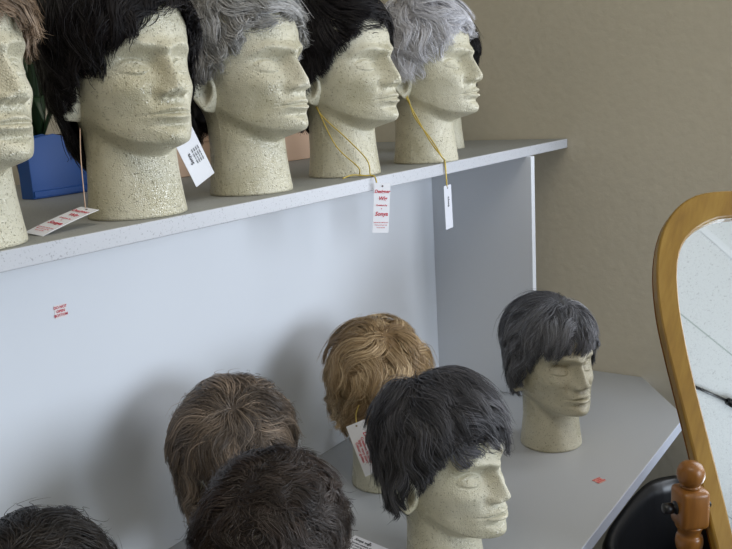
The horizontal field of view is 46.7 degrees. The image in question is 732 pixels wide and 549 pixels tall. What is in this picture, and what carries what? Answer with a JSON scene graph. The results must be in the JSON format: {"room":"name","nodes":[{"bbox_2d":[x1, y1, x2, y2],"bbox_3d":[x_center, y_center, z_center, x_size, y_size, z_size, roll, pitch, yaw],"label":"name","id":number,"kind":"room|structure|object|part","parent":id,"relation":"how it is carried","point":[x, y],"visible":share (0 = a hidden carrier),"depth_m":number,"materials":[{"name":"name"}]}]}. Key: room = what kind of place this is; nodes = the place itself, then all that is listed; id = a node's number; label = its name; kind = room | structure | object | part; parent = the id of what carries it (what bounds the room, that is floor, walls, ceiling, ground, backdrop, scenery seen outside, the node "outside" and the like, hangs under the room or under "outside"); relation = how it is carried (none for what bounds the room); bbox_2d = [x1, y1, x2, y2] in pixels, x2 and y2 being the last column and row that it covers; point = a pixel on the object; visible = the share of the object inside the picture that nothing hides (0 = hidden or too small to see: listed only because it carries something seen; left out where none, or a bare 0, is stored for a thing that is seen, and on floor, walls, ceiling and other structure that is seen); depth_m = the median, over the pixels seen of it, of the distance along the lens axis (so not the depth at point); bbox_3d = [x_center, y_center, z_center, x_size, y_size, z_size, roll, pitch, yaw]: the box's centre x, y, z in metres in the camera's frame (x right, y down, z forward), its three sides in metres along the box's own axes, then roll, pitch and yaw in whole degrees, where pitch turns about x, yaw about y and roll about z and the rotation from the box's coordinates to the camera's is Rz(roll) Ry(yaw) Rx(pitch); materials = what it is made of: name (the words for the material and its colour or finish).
{"room":"wig shop","nodes":[
{"label":"wig shop","id":0,"kind":"room"},
{"bbox_2d":[12,109,60,184],"bbox_3d":[-1.689,0.019,0.728,0.100,2.750,4.658,5,15,34],"label":"wall","id":1,"kind":"structure","parent":0,"point":[50,130],"depth_m":1.98,"materials":[{"name":"beige paint"}]},
{"bbox_2d":[309,0,731,548],"bbox_3d":[1.712,-0.283,1.232,5.100,2.750,0.100,5,15,34],"label":"wall","id":2,"kind":"structure","parent":0,"point":[639,92],"depth_m":1.99,"materials":[{"name":"beige paint"}]},
{"bbox_3d":[0.481,1.580,-0.339,5.100,0.100,4.758,5,15,34],"label":"floor","id":3,"kind":"structure","parent":0,"visible":0},
{"bbox_2d":[169,370,681,548],"bbox_3d":[-0.256,0.846,1.270,0.873,0.750,2.505,5,15,34],"label":"desk","id":4,"kind":"object","parent":3,"relation":"on","point":[555,502],"visible":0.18,"depth_m":1.56,"materials":[{"name":"grey laminate"}]},
{"bbox_2d":[0,139,566,548],"bbox_3d":[-0.489,0.184,1.266,0.699,0.570,2.505,5,15,34],"label":"shelf unit","id":5,"kind":"object","parent":4,"relation":"on","point":[259,284],"visible":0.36,"depth_m":1.37,"materials":[{"name":"laminate"}]},
{"bbox_2d":[0,10,33,248],"bbox_3d":[-0.419,-0.169,0.841,0.182,0.286,0.175,-6,12,-13],"label":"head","id":6,"kind":"object","parent":5,"relation":"on","point":[16,93],"visible":0.97,"depth_m":0.80},
{"bbox_2d":[0,0,53,65],"bbox_3d":[-0.419,-0.207,0.837,0.216,0.261,0.220,-9,13,-23],"label":"wig","id":7,"kind":"object","parent":6,"relation":"on","point":[29,20],"visible":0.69,"depth_m":0.81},
{"bbox_2d":[16,55,61,172],"bbox_3d":[-0.610,-0.290,1.475,0.198,0.280,0.172,-11,14,-32],"label":"potted plant","id":8,"kind":"object","parent":5,"relation":"on","point":[40,125],"visible":0.16,"depth_m":1.47,"materials":[{"name":"green plant"}]},
{"bbox_2d":[18,134,87,199],"bbox_3d":[-0.461,-0.185,1.387,0.033,0.097,0.222,5,15,34],"label":"plant pot","id":9,"kind":"object","parent":5,"relation":"on","point":[48,173],"visible":0.38,"depth_m":1.32,"materials":[{"name":"blue plastic"}]},
{"bbox_3d":[-0.524,-0.160,1.300,0.026,0.086,0.002,5,15,34],"label":"spine panel","id":10,"kind":"part","parent":9,"relation":"part of","materials":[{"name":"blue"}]},
{"bbox_3d":[-0.474,-0.187,1.395,0.002,0.097,0.222,5,15,34],"label":"panel","id":11,"kind":"part","parent":9,"relation":"part of","materials":[{"name":"blue"}]},
{"bbox_2d":[54,303,67,318],"bbox_3d":[-0.421,0.050,1.168,0.001,0.018,0.021,5,15,34],"label":"warning sticker","id":12,"kind":"object","parent":5,"relation":"attached to","point":[60,310],"visible":1,"depth_m":1.17,"materials":[{"name":"white paper"}]},
{"bbox_2d":[27,128,97,235],"bbox_3d":[-0.338,-0.105,0.945,0.032,0.111,0.093,4,14,31],"label":"tag","id":13,"kind":"object","parent":5,"relation":"on","point":[59,221],"visible":1,"depth_m":0.95,"materials":[{"name":"white paper"}]},
{"bbox_3d":[-0.326,-0.123,0.976,0.002,0.091,0.028,-5,12,-7],"label":"cord","id":14,"kind":"part","parent":13,"relation":"part of","materials":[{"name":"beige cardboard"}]},
{"bbox_2d":[62,0,192,220],"bbox_3d":[-0.293,-0.215,1.024,0.168,0.286,0.191,-5,12,-9],"label":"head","id":15,"kind":"object","parent":5,"relation":"on","point":[134,120],"visible":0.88,"depth_m":0.97},
{"bbox_2d":[28,0,206,173],"bbox_3d":[-0.298,-0.249,1.023,0.203,0.281,0.229,-13,15,-38],"label":"wig","id":16,"kind":"object","parent":15,"relation":"on","point":[82,30],"visible":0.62,"depth_m":0.94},
{"bbox_2d":[176,128,213,186],"bbox_3d":[-0.235,-0.166,1.129,0.022,0.103,0.085,1,13,18],"label":"tag","id":17,"kind":"object","parent":16,"relation":"hanging from","point":[192,153],"visible":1,"depth_m":1.14,"materials":[{"name":"white paper"}]},
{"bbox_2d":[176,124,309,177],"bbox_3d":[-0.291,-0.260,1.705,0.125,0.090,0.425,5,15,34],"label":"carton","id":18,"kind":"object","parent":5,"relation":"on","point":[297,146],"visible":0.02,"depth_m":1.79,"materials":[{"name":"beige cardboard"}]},
{"bbox_3d":[-0.292,-0.289,1.698,0.125,0.030,0.425,5,15,34],"label":"lid","id":19,"kind":"part","parent":18,"relation":"part of","materials":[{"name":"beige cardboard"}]},
{"bbox_2d":[192,7,310,196],"bbox_3d":[-0.177,-0.262,1.211,0.174,0.286,0.183,-6,12,-13],"label":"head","id":20,"kind":"object","parent":5,"relation":"on","point":[259,100],"visible":0.82,"depth_m":1.15},
{"bbox_2d":[190,0,312,145],"bbox_3d":[-0.190,-0.307,1.208,0.237,0.246,0.201,2,13,24],"label":"wig","id":21,"kind":"object","parent":20,"relation":"on","point":[219,37],"visible":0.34,"depth_m":1.12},
{"bbox_2d":[306,16,401,177],"bbox_3d":[-0.045,-0.308,1.393,0.174,0.286,0.183,-6,12,-13],"label":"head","id":22,"kind":"object","parent":5,"relation":"on","point":[358,95],"visible":0.73,"depth_m":1.33},
{"bbox_2d":[298,0,396,135],"bbox_3d":[-0.058,-0.351,1.390,0.221,0.241,0.192,2,13,22],"label":"wig","id":23,"kind":"object","parent":22,"relation":"on","point":[325,41],"visible":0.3,"depth_m":1.30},
{"bbox_2d":[315,106,390,232],"bbox_3d":[-0.026,-0.170,1.349,0.123,0.217,0.039,0,12,17],"label":"tag","id":24,"kind":"object","parent":23,"relation":"hanging from","point":[381,205],"visible":1,"depth_m":1.35,"materials":[{"name":"white paper"}]},
{"bbox_3d":[-0.034,-0.209,1.356,0.092,0.127,0.070,-1,11,-19],"label":"cord","id":25,"kind":"part","parent":24,"relation":"part of","materials":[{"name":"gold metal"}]},
{"bbox_3d":[-0.032,-0.211,1.355,0.090,0.132,0.068,-1,11,-19],"label":"cord","id":26,"kind":"part","parent":24,"relation":"part of","materials":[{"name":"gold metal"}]},
{"bbox_3d":[-0.010,-0.149,1.346,0.057,0.021,0.008,-6,12,-11],"label":"cord","id":27,"kind":"part","parent":24,"relation":"part of","materials":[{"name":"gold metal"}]},
{"bbox_2d":[394,27,482,163],"bbox_3d":[0.104,-0.353,1.568,0.175,0.286,0.182,-7,12,-16],"label":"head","id":28,"kind":"object","parent":5,"relation":"on","point":[448,91],"visible":0.66,"depth_m":1.51},
{"bbox_2d":[384,0,477,97],"bbox_3d":[0.096,-0.403,1.559,0.229,0.252,0.215,-3,12,0],"label":"wig","id":29,"kind":"object","parent":28,"relation":"on","point":[442,18],"visible":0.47,"depth_m":1.48,"materials":[{"name":"silver fabric"}]},
{"bbox_2d":[406,95,452,229],"bbox_3d":[0.111,-0.216,1.540,0.081,0.270,0.047,5,16,33],"label":"tag","id":30,"kind":"object","parent":29,"relation":"hanging from","point":[447,189],"visible":0.99,"depth_m":1.54,"materials":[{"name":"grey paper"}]},
{"bbox_3d":[0.104,-0.250,1.518,0.076,0.192,0.032,-1,12,11],"label":"cord","id":31,"kind":"part","parent":30,"relation":"part of","materials":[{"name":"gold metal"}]},
{"bbox_3d":[0.102,-0.250,1.518,0.080,0.192,0.032,-1,12,11],"label":"cord","id":32,"kind":"part","parent":30,"relation":"part of","materials":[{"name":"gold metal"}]},
{"bbox_2d":[454,118,464,148],"bbox_3d":[0.154,-0.423,1.880,0.183,0.286,0.173,-2,12,8],"label":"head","id":33,"kind":"object","parent":5,"relation":"on","point":[458,132],"visible":0.02,"depth_m":1.87},
{"bbox_2d":[469,24,482,86],"bbox_3d":[0.154,-0.469,1.866,0.207,0.231,0.204,-2,12,5],"label":"wig","id":34,"kind":"object","parent":33,"relation":"on","point":[475,43],"visible":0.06,"depth_m":1.81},
{"bbox_3d":[0.268,0.002,1.968,0.265,0.549,0.018,5,15,34],"label":"panel","id":35,"kind":"part","parent":5,"relation":"part of","materials":[{"name":"white plastic"}]},
{"bbox_2d":[347,535,386,548],"bbox_3d":[-0.006,0.432,1.335,0.075,0.001,0.050,8,16,42],"label":"tag","id":36,"kind":"object","parent":4,"relation":"on","point":[358,542],"visible":0.84,"depth_m":1.35,"materials":[{"name":"white paper"}]},
{"bbox_2d":[352,367,393,493],"bbox_3d":[0.024,0.240,1.545,0.175,0.286,0.182,-10,14,-29],"label":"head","id":37,"kind":"object","parent":4,"relation":"on","point":[359,480],"visible":0.07,"depth_m":1.53},
{"bbox_2d":[318,312,439,442],"bbox_3d":[0.019,0.185,1.527,0.217,0.222,0.237,4,14,30],"label":"wig","id":38,"kind":"object","parent":37,"relation":"on","point":[361,348],"visible":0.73,"depth_m":1.46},
{"bbox_2d":[346,405,372,476],"bbox_3d":[-0.008,0.278,1.403,0.042,0.103,0.065,-11,14,-32],"label":"tag","id":39,"kind":"object","parent":38,"relation":"hanging from","point":[356,432],"visible":0.73,"depth_m":1.39,"materials":[{"name":"white paper"}]},
{"bbox_2d":[393,435,510,548],"bbox_3d":[0.109,0.300,1.241,0.168,0.286,0.191,-5,12,-9],"label":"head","id":40,"kind":"object","parent":4,"relation":"on","point":[460,510],"visible":0.55,"depth_m":1.17},
{"bbox_2d":[363,365,516,521],"bbox_3d":[0.105,0.253,1.239,0.214,0.256,0.226,-6,12,-14],"label":"wig","id":41,"kind":"object","parent":40,"relation":"on","point":[414,425],"visible":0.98,"depth_m":1.17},
{"bbox_2d":[513,328,592,452],"bbox_3d":[0.364,0.193,1.674,0.182,0.286,0.175,2,13,24],"label":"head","id":42,"kind":"object","parent":4,"relation":"on","point":[555,396],"visible":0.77,"depth_m":1.61},
{"bbox_2d":[494,288,601,396],"bbox_3d":[0.357,0.151,1.669,0.215,0.239,0.212,3,14,28],"label":"wig","id":43,"kind":"object","parent":42,"relation":"on","point":[536,322],"visible":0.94,"depth_m":1.60,"materials":[{"name":"grey fabric"}]},
{"bbox_2d":[592,477,605,483],"bbox_3d":[0.418,0.369,1.520,0.020,0.001,0.017,-11,14,-33],"label":"warning sticker","id":44,"kind":"object","parent":4,"relation":"on","point":[599,480],"visible":1,"depth_m":1.52,"materials":[{"name":"red paper"}]},
{"bbox_3d":[-0.186,0.310,1.275,0.177,0.286,0.221,1,13,20],"label":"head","id":45,"kind":"object","parent":4,"relation":"on","visible":0},
{"bbox_2d":[163,368,304,528],"bbox_3d":[-0.196,0.265,1.258,0.226,0.249,0.204,-13,16,-40],"label":"wig","id":46,"kind":"object","parent":45,"relation":"on","point":[224,411],"visible":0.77,"depth_m":1.18,"materials":[{"name":"brown fabric"}]},
{"bbox_3d":[-0.100,0.361,1.011,0.177,0.286,0.221,2,13,24],"label":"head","id":47,"kind":"object","parent":4,"relation":"on","visible":0},
{"bbox_2d":[178,439,357,548],"bbox_3d":[-0.108,0.316,0.987,0.198,0.236,0.224,-1,12,11],"label":"wig","id":48,"kind":"object","parent":47,"relation":"on","point":[273,495],"visible":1,"depth_m":0.93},
{"bbox_3d":[-0.332,0.399,0.893,0.177,0.286,0.221,-2,12,5],"label":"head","id":49,"kind":"object","parent":4,"relation":"on","visible":0},
{"bbox_2d":[0,497,121,548],"bbox_3d":[-0.338,0.361,0.869,0.199,0.239,0.222,4,14,30],"label":"wig","id":50,"kind":"object","parent":49,"relation":"on","point":[29,527],"visible":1,"depth_m":0.85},
{"bbox_2d":[602,475,709,548],"bbox_3d":[0.717,0.783,1.660,0.443,0.602,0.463,5,15,34],"label":"chair","id":51,"kind":"object","parent":3,"relation":"on","point":[642,523],"visible":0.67,"depth_m":1.79,"materials":[{"name":"black leather"}]},
{"bbox_2d":[652,191,731,548],"bbox_3d":[0.715,0.526,1.280,0.574,1.254,0.603,-5,12,-6],"label":"mirror","id":52,"kind":"object","parent":3,"relation":"on","point":[692,266],"visible":1,"depth_m":1.31,"materials":[{"name":"brown wood"}]},
{"bbox_3d":[0.429,0.330,1.197,0.020,0.019,0.019,-5,12,-6],"label":"pivot knob","id":53,"kind":"part","parent":52,"relation":"part of","materials":[{"name":"black plastic"}]},
{"bbox_3d":[0.481,0.710,1.281,0.042,0.728,0.042,5,15,34],"label":"post","id":54,"kind":"part","parent":52,"relation":"part of","materials":[{"name":"orange wood"}]},
{"bbox_3d":[0.663,-0.010,1.377,0.434,0.242,0.182,-5,12,-6],"label":"frame","id":55,"kind":"part","parent":52,"relation":"part of","materials":[{"name":"brown wood"}]},
{"bbox_3d":[0.551,0.453,1.132,0.180,0.602,0.493,-11,14,-31],"label":"frame","id":56,"kind":"part","parent":52,"relation":"part of","materials":[{"name":"brown wood"}]},
{"bbox_2d":[677,220,731,530],"bbox_3d":[0.703,0.315,1.236,0.399,0.732,0.533,-5,12,-6],"label":"mirror glass","id":57,"kind":"object","parent":52,"relation":"attached to","point":[704,247],"depth_m":1.29,"materials":[{"name":"white"}]}
]}

